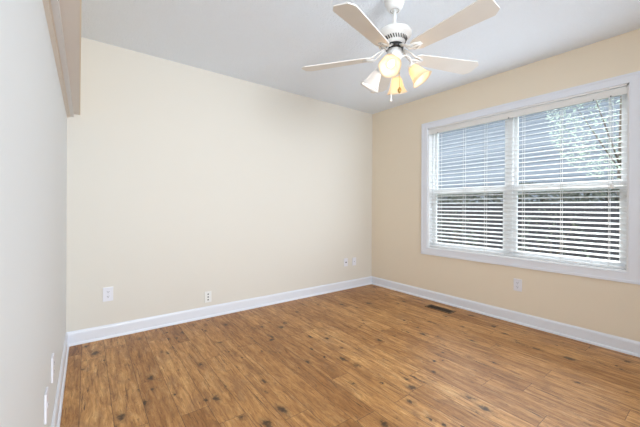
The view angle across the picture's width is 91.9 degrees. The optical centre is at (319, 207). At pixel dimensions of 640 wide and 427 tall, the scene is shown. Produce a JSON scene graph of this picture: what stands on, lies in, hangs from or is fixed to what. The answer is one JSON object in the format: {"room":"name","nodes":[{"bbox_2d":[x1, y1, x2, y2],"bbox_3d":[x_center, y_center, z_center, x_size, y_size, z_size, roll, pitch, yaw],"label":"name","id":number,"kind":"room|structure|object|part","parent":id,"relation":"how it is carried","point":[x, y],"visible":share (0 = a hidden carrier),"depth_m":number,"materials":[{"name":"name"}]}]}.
{"room":"empty bedroom","nodes":[
{"label":"empty bedroom","id":0,"kind":"room"},
{"bbox_2d":[0,0,66,426],"bbox_3d":[-0.609,-0.142,0.431,0.200,2.678,5.422,0,0,-37],"label":"wall","id":1,"kind":"structure","parent":0,"point":[33,117],"depth_m":0.92,"materials":[{"name":"paint"}]},
{"bbox_2d":[44,387,47,424],"bbox_3d":[-1.140,0.824,1.293,0.010,0.120,0.074,0,0,-37],"label":"plate","id":2,"kind":"object","parent":1,"relation":"attached to","point":[46,391],"visible":1,"depth_m":1.26,"materials":[{"name":"white plastic"}]},
{"bbox_2d":[51,353,53,382],"bbox_3d":[-1.329,0.797,1.542,0.009,0.120,0.074,0,0,-37],"label":"wall outlet","id":3,"kind":"object","parent":1,"relation":"attached to","point":[52,358],"visible":1,"depth_m":1.51,"materials":[{"name":"white plastic"}]},
{"bbox_2d":[51,332,68,426],"bbox_3d":[-0.530,1.137,0.495,0.024,0.120,5.422,0,0,-37],"label":"baseboard","id":4,"kind":"structure","parent":1,"relation":"attached to","point":[56,419],"depth_m":1.93,"materials":[{"name":"white paint"}]},
{"bbox_2d":[59,0,79,114],"bbox_3d":[-0.463,-1.139,0.536,0.171,0.683,5.422,0,0,-37],"label":"wall","id":5,"kind":"structure","parent":0,"point":[69,9],"depth_m":1.50,"materials":[{"name":"white paint"}]},
{"bbox_2d":[42,0,69,117],"bbox_3d":[-0.523,-0.780,0.493,0.016,0.036,5.422,0,0,-37],"label":"trim","id":6,"kind":"structure","parent":5,"relation":"attached to","point":[45,2],"depth_m":1.48,"materials":[{"name":"beige paint"}]},
{"bbox_2d":[51,0,73,116],"bbox_3d":[-0.502,-0.785,0.509,0.022,0.026,5.422,0,0,-37],"label":"trim","id":7,"kind":"structure","parent":5,"relation":"attached to","point":[55,4],"depth_m":1.51,"materials":[{"name":"white paint"}]},
{"bbox_2d":[79,0,81,114],"bbox_3d":[-0.429,-1.138,0.562,0.006,0.684,5.423,0,0,-38],"label":"trim","id":8,"kind":"structure","parent":5,"relation":"attached to","point":[80,0],"depth_m":1.66,"materials":[{"name":"beige paint"}]},
{"bbox_2d":[66,37,371,331],"bbox_3d":[-0.717,-0.143,3.836,4.043,2.678,0.150,0,0,-37],"label":"wall","id":9,"kind":"structure","parent":0,"point":[185,182],"depth_m":3.32,"materials":[{"name":"beige paint"}]},
{"bbox_2d":[103,287,112,301],"bbox_3d":[-1.933,0.791,2.826,0.078,0.126,0.009,0,0,-37],"label":"wall outlet","id":10,"kind":"object","parent":9,"relation":"attached to","point":[108,291],"visible":1,"depth_m":2.82,"materials":[{"name":"white plastic"}]},
{"bbox_2d":[205,291,211,302],"bbox_3d":[-1.216,0.971,3.366,0.072,0.118,0.008,0,0,-37],"label":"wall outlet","id":11,"kind":"object","parent":9,"relation":"attached to","point":[208,294],"visible":1,"depth_m":3.37,"materials":[{"name":"white plastic"}]},
{"bbox_2d":[67,276,371,346],"bbox_3d":[-0.672,1.136,3.767,3.743,0.120,0.024,0,0,-37],"label":"baseboard","id":12,"kind":"structure","parent":9,"relation":"attached to","point":[82,336],"depth_m":3.29,"materials":[{"name":"white paint"}]},
{"bbox_2d":[344,258,347,266],"bbox_3d":[0.383,0.808,4.563,0.072,0.118,0.018,0,0,-37],"label":"cable plate","id":13,"kind":"object","parent":9,"relation":"attached to","point":[345,259],"visible":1,"depth_m":4.56,"materials":[{"name":"white plastic"}]},
{"bbox_2d":[352,257,355,265],"bbox_3d":[0.516,0.813,4.668,0.072,0.118,0.010,0,0,-37],"label":"plate","id":14,"kind":"object","parent":9,"relation":"attached to","point":[354,258],"visible":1,"depth_m":4.67,"materials":[{"name":"white plastic"}]},
{"bbox_2d":[60,284,639,426],"bbox_3d":[0.955,1.265,1.614,4.032,0.120,5.722,0,0,-37],"label":"floor","id":15,"kind":"structure","parent":0,"point":[371,355],"depth_m":2.25,"materials":[{"name":"brown wood"}]},
{"bbox_2d":[425,304,455,313],"bbox_3d":[1.426,1.205,3.684,0.130,0.005,0.330,0,0,-37],"label":"floor vent","id":16,"kind":"object","parent":15,"relation":"in","point":[431,306],"visible":1,"depth_m":3.67,"materials":[{"name":"brown metal"}]},
{"bbox_2d":[81,0,639,113],"bbox_3d":[0.970,-1.533,1.614,4.032,0.120,5.722,0,0,-37],"label":"ceiling","id":17,"kind":"structure","parent":0,"point":[268,43],"depth_m":2.66,"materials":[{"name":"white paint"}]},
{"bbox_2d":[302,0,499,101],"bbox_3d":[0.543,-1.102,2.128,1.329,0.746,1.280,0,0,-37],"label":"ceiling fan","id":18,"kind":"object","parent":17,"relation":"hanging from","point":[393,37],"visible":1,"depth_m":2.06,"materials":[{"name":"beige wood"}]},
{"bbox_3d":[0.120,-1.065,2.309,0.519,0.038,0.150,0,0,19],"label":"fan blade","id":19,"kind":"part","parent":18,"relation":"part of","materials":[{"name":"white wood"}]},
{"bbox_3d":[0.264,-1.064,1.831,0.150,0.038,0.519,0,0,37],"label":"fan blade","id":20,"kind":"part","parent":18,"relation":"part of","materials":[{"name":"white wood"}]},
{"bbox_3d":[0.359,-0.903,2.227,0.144,0.150,0.139,0,0,-37],"label":"lamp shade","id":21,"kind":"part","parent":18,"relation":"part of","materials":[{"name":"white glass"}]},
{"bbox_3d":[0.530,-1.063,2.594,0.150,0.038,0.519,0,0,1],"label":"fan blade","id":22,"kind":"part","parent":18,"relation":"part of","materials":[{"name":"white"}]},
{"bbox_3d":[0.460,-0.913,1.984,0.149,0.144,0.140,0,0,-37],"label":"lamp shade","id":23,"kind":"part","parent":18,"relation":"part of","materials":[{"name":"white glass"}]},
{"bbox_3d":[0.462,-0.940,2.024,0.045,0.064,0.073,0,0,6],"label":"bulb","id":24,"kind":"part","parent":18,"relation":"part of","materials":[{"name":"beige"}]},
{"bbox_3d":[0.576,-0.900,2.321,0.140,0.147,0.146,0,0,-37],"label":"lamp shade","id":25,"kind":"part","parent":18,"relation":"part of","materials":[{"name":"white glass"}]},
{"bbox_3d":[0.599,-1.000,2.133,0.116,0.115,0.053,0,0,12],"label":"light arm","id":26,"kind":"part","parent":18,"relation":"part of","materials":[{"name":"white metal"}]},
{"bbox_3d":[0.689,-0.903,2.111,0.142,0.152,0.143,0,0,-37],"label":"lamp shade","id":27,"kind":"part","parent":18,"relation":"part of","materials":[{"name":"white glass"}]},
{"bbox_3d":[0.928,-1.060,2.292,0.519,0.038,0.150,0,0,-17],"label":"fan blade","id":28,"kind":"part","parent":18,"relation":"part of","materials":[{"name":"white wood"}]},
{"bbox_3d":[0.757,-1.062,1.815,0.150,0.038,0.522,0,0,-37],"label":"fan blade","id":29,"kind":"part","parent":18,"relation":"part of","materials":[{"name":"white wood"}]},
{"bbox_2d":[372,29,639,341],"bbox_3d":[2.513,-0.125,2.781,0.150,2.678,5.422,0,0,-37],"label":"wall","id":30,"kind":"structure","parent":0,"point":[600,305],"depth_m":3.49,"materials":[{"name":"beige paint"}]},
{"bbox_2d":[372,276,639,356],"bbox_3d":[2.437,1.153,2.729,0.024,0.120,5.422,0,0,-37],"label":"baseboard","id":31,"kind":"structure","parent":30,"relation":"attached to","point":[623,345],"depth_m":3.16,"materials":[{"name":"white paint"}]},
{"bbox_2d":[513,278,521,291],"bbox_3d":[2.066,0.809,3.237,0.009,0.126,0.078,0,0,-37],"label":"wall outlet","id":32,"kind":"object","parent":30,"relation":"attached to","point":[517,286],"visible":1,"depth_m":3.23,"materials":[{"name":"white plastic"}]},
{"bbox_2d":[421,71,639,284],"bbox_3d":[2.052,-0.245,3.379,0.170,1.738,2.082,0,0,-37],"label":"window","id":33,"kind":"structure","parent":30,"relation":"in","point":[631,274],"depth_m":3.05,"materials":[{"name":"white paint"}]},
{"bbox_3d":[1.793,0.144,3.774,0.028,0.752,0.904,0,0,-37],"label":"sash","id":34,"kind":"part","parent":33,"relation":"part of","materials":[{"name":"white plastic"}]},
{"bbox_3d":[1.821,-0.598,3.792,0.028,0.859,0.904,0,0,-37],"label":"sash","id":35,"kind":"part","parent":33,"relation":"part of","materials":[{"name":"white plastic"}]},
{"bbox_2d":[429,86,626,268],"bbox_3d":[2.023,-0.255,3.357,0.078,1.541,1.876,0,0,-37],"label":"window blind","id":36,"kind":"object","parent":33,"relation":"attached to","point":[619,91],"visible":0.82,"depth_m":3.13,"materials":[{"name":"white plastic"}]},
{"bbox_3d":[1.553,-0.235,3.999,0.055,1.476,0.004,0,0,-37],"label":"ladder cord","id":37,"kind":"part","parent":36,"relation":"part of","materials":[{"name":"white fabric"}]},
{"bbox_3d":[1.744,-0.234,3.745,0.055,1.476,0.004,0,0,-37],"label":"ladder cord","id":38,"kind":"part","parent":36,"relation":"part of","materials":[{"name":"white fabric"}]},
{"bbox_3d":[1.896,-0.233,3.544,0.055,1.476,0.004,0,0,-37],"label":"ladder cord","id":39,"kind":"part","parent":36,"relation":"part of","materials":[{"name":"white fabric"}]},
{"bbox_3d":[2.127,-0.232,3.237,0.055,1.476,0.004,0,0,-37],"label":"ladder cord","id":40,"kind":"part","parent":36,"relation":"part of","materials":[{"name":"white fabric"}]},
{"bbox_3d":[2.028,0.508,3.364,0.048,0.016,1.870,0,0,-37],"label":"rail","id":41,"kind":"part","parent":36,"relation":"part of","materials":[{"name":"white plastic"}]},
{"bbox_3d":[2.322,-0.231,2.978,0.055,1.476,0.004,0,0,-37],"label":"ladder cord","id":42,"kind":"part","parent":36,"relation":"part of","materials":[{"name":"white fabric"}]},
{"bbox_3d":[2.527,-0.230,2.705,0.055,1.476,0.004,0,0,-37],"label":"ladder cord","id":43,"kind":"part","parent":36,"relation":"part of","materials":[{"name":"white fabric"}]},
{"bbox_3d":[2.365,0.147,3.015,0.028,0.752,0.885,0,0,-37],"label":"sash","id":44,"kind":"part","parent":33,"relation":"part of","materials":[{"name":"white plastic"}]},
{"bbox_3d":[2.393,-0.595,3.033,0.028,0.859,0.885,0,0,-37],"label":"sash","id":45,"kind":"part","parent":33,"relation":"part of","materials":[{"name":"white plastic"}]},
{"label":"outside","id":46,"kind":"structure","parent":0,"visible":0},
{"bbox_3d":[13.416,1.674,13.234,29.840,0.100,45.000,0,0,-37],"label":"ground","id":47,"kind":"structure","parent":46,"visible":0},
{"bbox_2d":[437,211,478,245],"bbox_3d":[2.929,0.812,7.095,0.630,1.524,1.433,0,0,-37],"label":"shrub","id":48,"kind":"object","parent":47,"relation":"on","point":[453,211],"visible":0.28,"depth_m":6.91,"materials":[{"name":"green plant"}]},
{"bbox_2d":[437,203,618,260],"bbox_3d":[2.570,0.734,8.853,0.160,1.660,14.051,0,0,-37],"label":"ground outside","id":49,"kind":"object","parent":47,"relation":"on","point":[520,204],"visible":0.09,"depth_m":6.17,"materials":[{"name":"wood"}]},
{"bbox_2d":[437,182,618,254],"bbox_3d":[4.590,0.474,7.532,1.030,2.208,10.608,0,0,-37],"label":"hedge","id":50,"kind":"object","parent":47,"relation":"on","point":[595,193],"visible":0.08,"depth_m":6.76,"materials":[{"name":"green plant"}]},
{"bbox_2d":[437,96,619,242],"bbox_3d":[7.404,-1.709,15.203,3.900,6.600,25.400,0,0,-37],"label":"house","id":51,"kind":"structure","parent":47,"relation":"on","point":[577,114],"depth_m":11.63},
{"bbox_2d":[518,206,589,257],"bbox_3d":[4.049,0.775,5.418,0.612,1.608,1.118,0,0,-37],"label":"shrub","id":52,"kind":"object","parent":47,"relation":"on","point":[587,256],"visible":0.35,"depth_m":5.37,"materials":[{"name":"green plant"}]},
{"bbox_3d":[4.048,0.926,5.445,0.343,1.304,0.618,0,0,-37],"label":"stem","id":53,"kind":"part","parent":52,"relation":"part of","materials":[{"name":"plastic"}]},
{"bbox_2d":[545,96,621,249],"bbox_3d":[7.193,-1.509,7.413,2.410,6.201,3.030,0,0,-37],"label":"tree","id":54,"kind":"object","parent":47,"relation":"on","point":[618,166],"visible":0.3,"depth_m":7.62,"materials":[{"name":"green plant"}]}
]}

